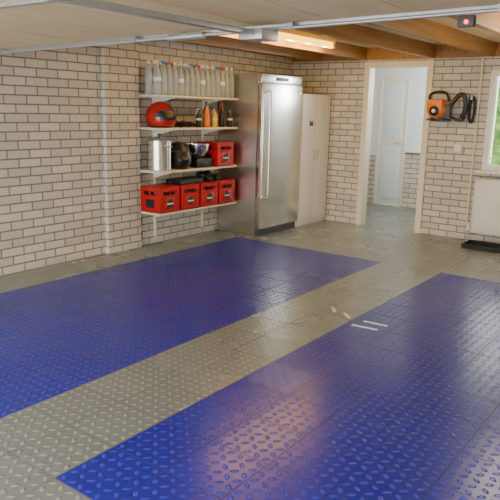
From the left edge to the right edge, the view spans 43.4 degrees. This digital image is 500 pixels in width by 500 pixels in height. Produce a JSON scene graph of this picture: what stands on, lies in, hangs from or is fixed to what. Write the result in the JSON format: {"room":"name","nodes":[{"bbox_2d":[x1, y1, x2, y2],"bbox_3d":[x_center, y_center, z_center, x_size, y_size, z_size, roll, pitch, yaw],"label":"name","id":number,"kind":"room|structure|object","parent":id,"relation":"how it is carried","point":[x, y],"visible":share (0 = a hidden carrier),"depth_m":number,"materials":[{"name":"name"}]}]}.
{"room":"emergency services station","nodes":[
{"label":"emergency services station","id":0,"kind":"room"},
{"bbox_2d":[0,40,292,275],"bbox_3d":[-1.284,-1.139,6.548,0.180,2.290,10.320,11,16,35],"label":"wall","id":1,"kind":"structure","parent":0,"point":[73,148],"depth_m":6.11,"materials":[{"name":"beige brick"}]},
{"bbox_2d":[139,60,237,235],"bbox_3d":[-0.675,-1.120,7.050,0.340,1.900,1.310,11,16,35],"label":"shelving unit","id":2,"kind":"object","parent":1,"relation":"attached to","point":[155,98],"visible":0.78,"depth_m":6.87,"materials":[{"name":"white paint"}]},
{"bbox_2d":[146,133,172,170],"bbox_3d":[-0.959,-1.035,6.628,0.275,0.384,0.292,-1,13,-11],"label":"stock pot","id":3,"kind":"object","parent":2,"relation":"on","point":[159,151],"visible":1,"depth_m":6.53,"materials":[{"name":"metal"}]},
{"bbox_2d":[141,184,179,213],"bbox_3d":[-0.967,-0.554,6.753,0.312,0.270,0.300,11,16,35],"label":"crate","id":4,"kind":"object","parent":2,"relation":"on","point":[159,199],"visible":1,"depth_m":6.66,"materials":[{"name":"red plastic"}]},
{"bbox_2d":[145,101,176,127],"bbox_3d":[-0.929,-1.423,6.596,0.346,0.267,0.296,11,16,35],"label":"helmet","id":5,"kind":"object","parent":2,"relation":"on","point":[159,114],"visible":1,"depth_m":6.49,"materials":[{"name":"red paint"}]},
{"bbox_2d":[161,183,199,210],"bbox_3d":[-0.775,-0.606,7.005,0.312,0.270,0.300,11,16,35],"label":"crate","id":6,"kind":"object","parent":2,"relation":"on","point":[188,199],"visible":0.6,"depth_m":6.91,"materials":[{"name":"red plastic"}]},
{"bbox_2d":[166,177,202,184],"bbox_3d":[-0.728,-0.776,7.027,0.225,0.050,0.380,11,16,35],"label":"game console","id":7,"kind":"object","parent":6,"relation":"on","point":[181,180],"visible":1,"depth_m":6.93,"materials":[{"name":"black plastic"}]},
{"bbox_2d":[171,141,191,168],"bbox_3d":[-0.777,-1.041,6.881,0.309,0.292,0.270,11,16,35],"label":"helmet","id":8,"kind":"object","parent":2,"relation":"on","point":[181,155],"visible":0.86,"depth_m":6.78,"materials":[{"name":"black plastic"}]},
{"bbox_2d":[173,121,198,126],"bbox_3d":[-0.733,-1.378,6.868,0.259,0.069,0.253,11,16,35],"label":"gloves","id":9,"kind":"object","parent":2,"relation":"on","point":[181,123],"visible":0.97,"depth_m":6.81,"materials":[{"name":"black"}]},
{"bbox_2d":[145,60,233,97],"bbox_3d":[-0.628,-1.849,6.859,0.199,0.335,1.282,11,16,35],"label":"water bottles","id":10,"kind":"object","parent":2,"relation":"on","point":[177,80],"visible":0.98,"depth_m":6.70,"materials":[{"name":"clear plastic"}]},
{"bbox_2d":[189,157,211,167],"bbox_3d":[-0.602,-1.000,7.159,0.248,0.099,0.270,11,16,35],"label":"tool case","id":11,"kind":"object","parent":2,"relation":"on","point":[195,162],"visible":0.81,"depth_m":7.05,"materials":[{"name":"black plastic"}]},
{"bbox_2d":[185,143,209,157],"bbox_3d":[-0.597,-1.125,7.123,0.284,0.158,0.284,11,16,35],"label":"mixing bowl","id":12,"kind":"object","parent":11,"relation":"on","point":[198,150],"visible":0.81,"depth_m":7.02,"materials":[{"name":"metal"}]},
{"bbox_2d":[187,181,217,206],"bbox_3d":[-0.582,-0.658,7.258,0.312,0.270,0.300,11,16,35],"label":"crate","id":13,"kind":"object","parent":2,"relation":"on","point":[207,195],"visible":0.51,"depth_m":7.16,"materials":[{"name":"red plastic"}]},
{"bbox_2d":[196,171,221,181],"bbox_3d":[-0.493,-0.868,7.333,0.260,0.105,0.210,11,16,35],"label":"shoe","id":14,"kind":"object","parent":13,"relation":"on","point":[206,175],"visible":0.93,"depth_m":7.29,"materials":[{"name":"black leather"}]},
{"bbox_2d":[195,102,232,126],"bbox_3d":[-0.430,-1.550,7.183,0.139,0.280,0.620,11,16,35],"label":"cleaning bottles","id":15,"kind":"object","parent":2,"relation":"on","point":[206,114],"visible":0.99,"depth_m":7.15,"materials":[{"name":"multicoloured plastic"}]},
{"bbox_2d":[198,141,233,166],"bbox_3d":[-0.401,-1.134,7.386,0.312,0.270,0.300,11,16,35],"label":"crate","id":16,"kind":"object","parent":2,"relation":"on","point":[220,157],"visible":0.84,"depth_m":7.26,"materials":[{"name":"red plastic"}]},
{"bbox_2d":[210,178,234,203],"bbox_3d":[-0.390,-0.711,7.511,0.312,0.270,0.300,11,16,35],"label":"crate","id":17,"kind":"object","parent":2,"relation":"on","point":[226,194],"visible":0.55,"depth_m":7.42,"materials":[{"name":"red plastic"}]},
{"bbox_2d":[0,203,499,499],"bbox_3d":[0.946,0.414,5.096,5.900,0.001,10.440,11,16,35],"label":"floor","id":18,"kind":"structure","parent":0,"point":[216,364],"depth_m":3.70,"materials":[{"name":"grey tile"}]},
{"bbox_2d":[218,73,302,235],"bbox_3d":[0.154,-1.191,7.818,0.698,1.900,0.870,11,16,35],"label":"refrigerator","id":19,"kind":"object","parent":18,"relation":"on","point":[266,113],"visible":0.98,"depth_m":7.53,"materials":[{"name":"silver metal"}]},
{"bbox_2d":[294,94,330,226],"bbox_3d":[0.614,-1.228,8.488,0.650,1.700,0.695,11,16,35],"label":"storage cabinet","id":20,"kind":"object","parent":18,"relation":"on","point":[315,115],"visible":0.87,"depth_m":8.28,"materials":[{"name":"white paint"}]},
{"bbox_2d":[352,324,377,329],"bbox_3d":[0.814,0.550,4.473,0.191,0.002,0.026,9,15,30],"label":"tape","id":21,"kind":"object","parent":18,"relation":"on","point":[352,324],"visible":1,"depth_m":4.47,"materials":[{"name":"white plastic"}]},
{"bbox_2d":[363,320,387,326],"bbox_3d":[0.909,0.533,4.557,0.180,0.002,0.026,10,15,32],"label":"tape","id":22,"kind":"object","parent":18,"relation":"on","point":[364,320],"visible":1,"depth_m":4.55,"materials":[{"name":"white plastic"}]},
{"bbox_2d":[461,240,499,252],"bbox_3d":[2.830,-0.018,7.101,0.790,0.050,0.300,11,16,35],"label":"tray","id":23,"kind":"object","parent":18,"relation":"on","point":[470,244],"visible":1,"depth_m":7.20,"materials":[{"name":"black plastic"}]},
{"bbox_2d":[292,57,499,243],"bbox_3d":[2.873,-1.220,7.342,5.660,2.290,0.120,11,16,35],"label":"wall","id":24,"kind":"structure","parent":0,"point":[447,172],"depth_m":7.78,"materials":[{"name":"beige brick"}]},
{"bbox_2d":[355,60,434,232],"bbox_3d":[1.862,-1.323,8.083,0.910,2.120,0.150,11,16,35],"label":"door frame","id":25,"kind":"structure","parent":24,"relation":"in","point":[369,76],"depth_m":8.07,"materials":[{"name":"beige paint"}]},
{"bbox_2d":[292,42,499,61],"bbox_3d":[2.853,-2.251,7.049,5.660,0.150,0.028,11,16,35],"label":"trim","id":26,"kind":"structure","parent":24,"relation":"attached to","point":[442,51],"depth_m":7.75,"materials":[{"name":"brown wood"}]},
{"bbox_2d":[426,90,467,121],"bbox_3d":[2.321,-1.695,7.410,0.471,0.363,0.278,11,16,35],"label":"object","id":27,"kind":"object","parent":24,"relation":"attached to","point":[438,110],"visible":1,"depth_m":7.37,"materials":[{"name":"orange plastic"}]},
{"bbox_2d":[454,143,461,151],"bbox_3d":[2.492,-1.225,7.531,0.090,0.100,0.037,11,16,35],"label":"wall socket","id":28,"kind":"object","parent":24,"relation":"attached to","point":[457,147],"visible":1,"depth_m":7.52,"materials":[{"name":"white paint"}]},
{"bbox_2d":[467,95,475,123],"bbox_3d":[2.588,-1.639,7.332,0.088,0.322,0.100,11,16,35],"label":"garden hose","id":29,"kind":"object","parent":24,"relation":"attached to","point":[470,120],"visible":1,"depth_m":7.32,"materials":[{"name":"rubber"}]},
{"bbox_2d":[466,58,483,223],"bbox_3d":[2.648,-1.259,7.402,0.030,1.930,0.041,11,16,35],"label":"pipe","id":30,"kind":"object","parent":24,"relation":"attached to","point":[481,77],"visible":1,"depth_m":7.38,"materials":[{"name":"beige paint"}]},
{"bbox_2d":[466,178,499,240],"bbox_3d":[3.116,-0.396,7.183,1.241,0.764,0.106,11,16,35],"label":"radiator","id":31,"kind":"object","parent":24,"relation":"attached to","point":[485,216],"visible":1,"depth_m":7.36,"materials":[{"name":"white metal"}]},
{"bbox_2d":[475,70,499,174],"bbox_3d":[3.256,-1.386,6.914,1.360,1.160,0.200,11,16,35],"label":"window","id":32,"kind":"structure","parent":24,"relation":"in","point":[490,158],"depth_m":7.29,"materials":[{"name":"white paint"}]},
{"bbox_2d":[367,67,427,208],"bbox_3d":[2.677,-1.798,9.893,2.220,2.290,0.120,11,16,35],"label":"wall","id":33,"kind":"structure","parent":0,"point":[418,75],"depth_m":9.97,"materials":[{"name":"white paint"}]},
{"bbox_2d":[373,76,410,206],"bbox_3d":[2.284,-1.740,10.141,0.500,2.050,0.139,11,16,35],"label":"door","id":34,"kind":"structure","parent":33,"relation":"in","point":[394,90],"depth_m":10.13,"materials":[{"name":"white paint"}]},
{"bbox_2d":[405,150,420,152],"bbox_3d":[2.957,-1.478,9.638,1.220,0.030,0.050,11,16,35],"label":"trim","id":35,"kind":"structure","parent":33,"relation":"attached to","point":[407,151],"depth_m":9.89,"materials":[{"name":"white paint"}]},
{"bbox_2d":[336,16,499,47],"bbox_3d":[1.000,-1.868,4.583,5.900,0.100,10.440,11,16,35],"label":"ceiling","id":36,"kind":"structure","parent":0,"point":[447,21],"depth_m":6.25,"materials":[{"name":"brown wood"}]},
{"bbox_2d":[49,0,277,42],"bbox_3d":[-1.003,-1.038,2.490,0.180,0.065,3.850,11,16,35],"label":"garage door opener","id":37,"kind":"object","parent":36,"relation":"attached to","point":[256,35],"depth_m":3.30,"materials":[{"name":"white metal"}]},
{"bbox_2d":[0,0,499,53],"bbox_3d":[-0.757,-1.193,2.911,5.123,0.245,3.038,9,15,30],"label":"garage door","id":38,"kind":"structure","parent":36,"relation":"attached to","point":[25,25],"depth_m":3.66,"materials":[{"name":"metal"}]},
{"bbox_2d":[457,15,476,27],"bbox_3d":[1.179,-1.246,3.422,0.090,0.060,0.061,11,16,35],"label":"sensor","id":39,"kind":"object","parent":38,"relation":"attached to","point":[464,21],"visible":1,"depth_m":3.40,"materials":[{"name":"grey plastic"}]},
{"bbox_2d":[179,36,322,60],"bbox_3d":[-1.503,-1.937,5.193,0.070,0.150,8.190,11,16,35],"label":"joist","id":40,"kind":"object","parent":36,"relation":"attached to","point":[215,41],"depth_m":7.21,"materials":[{"name":"brown wood"}]},
{"bbox_2d":[217,34,366,59],"bbox_3d":[-0.982,-1.840,4.817,0.070,0.150,8.190,11,16,35],"label":"joist","id":41,"kind":"object","parent":36,"relation":"attached to","point":[345,50],"depth_m":7.24,"materials":[{"name":"brown wood"}]},
{"bbox_2d":[278,30,335,48],"bbox_3d":[0.307,-2.156,6.260,0.080,0.108,2.100,11,16,35],"label":"lamp","id":42,"kind":"object","parent":36,"relation":"attached to","point":[289,35],"visible":0.48,"depth_m":6.59,"materials":[{"name":"white plastic"}]},
{"bbox_2d":[292,24,435,57],"bbox_3d":[-0.260,-1.706,4.296,0.070,0.150,8.190,11,16,35],"label":"joist","id":43,"kind":"object","parent":36,"relation":"attached to","point":[354,33],"depth_m":6.21,"materials":[{"name":"brown wood"}]},
{"bbox_2d":[365,18,496,56],"bbox_3d":[0.301,-1.601,3.890,0.070,0.150,8.190,11,16,35],"label":"joist","id":44,"kind":"object","parent":36,"relation":"attached to","point":[423,28],"depth_m":5.75,"materials":[{"name":"brown wood"}]},
{"bbox_2d":[447,12,499,35],"bbox_3d":[0.822,-1.504,3.514,0.070,0.150,8.190,11,16,35],"label":"joist","id":45,"kind":"object","parent":36,"relation":"attached to","point":[489,22],"depth_m":4.79,"materials":[{"name":"brown wood"}]}
]}

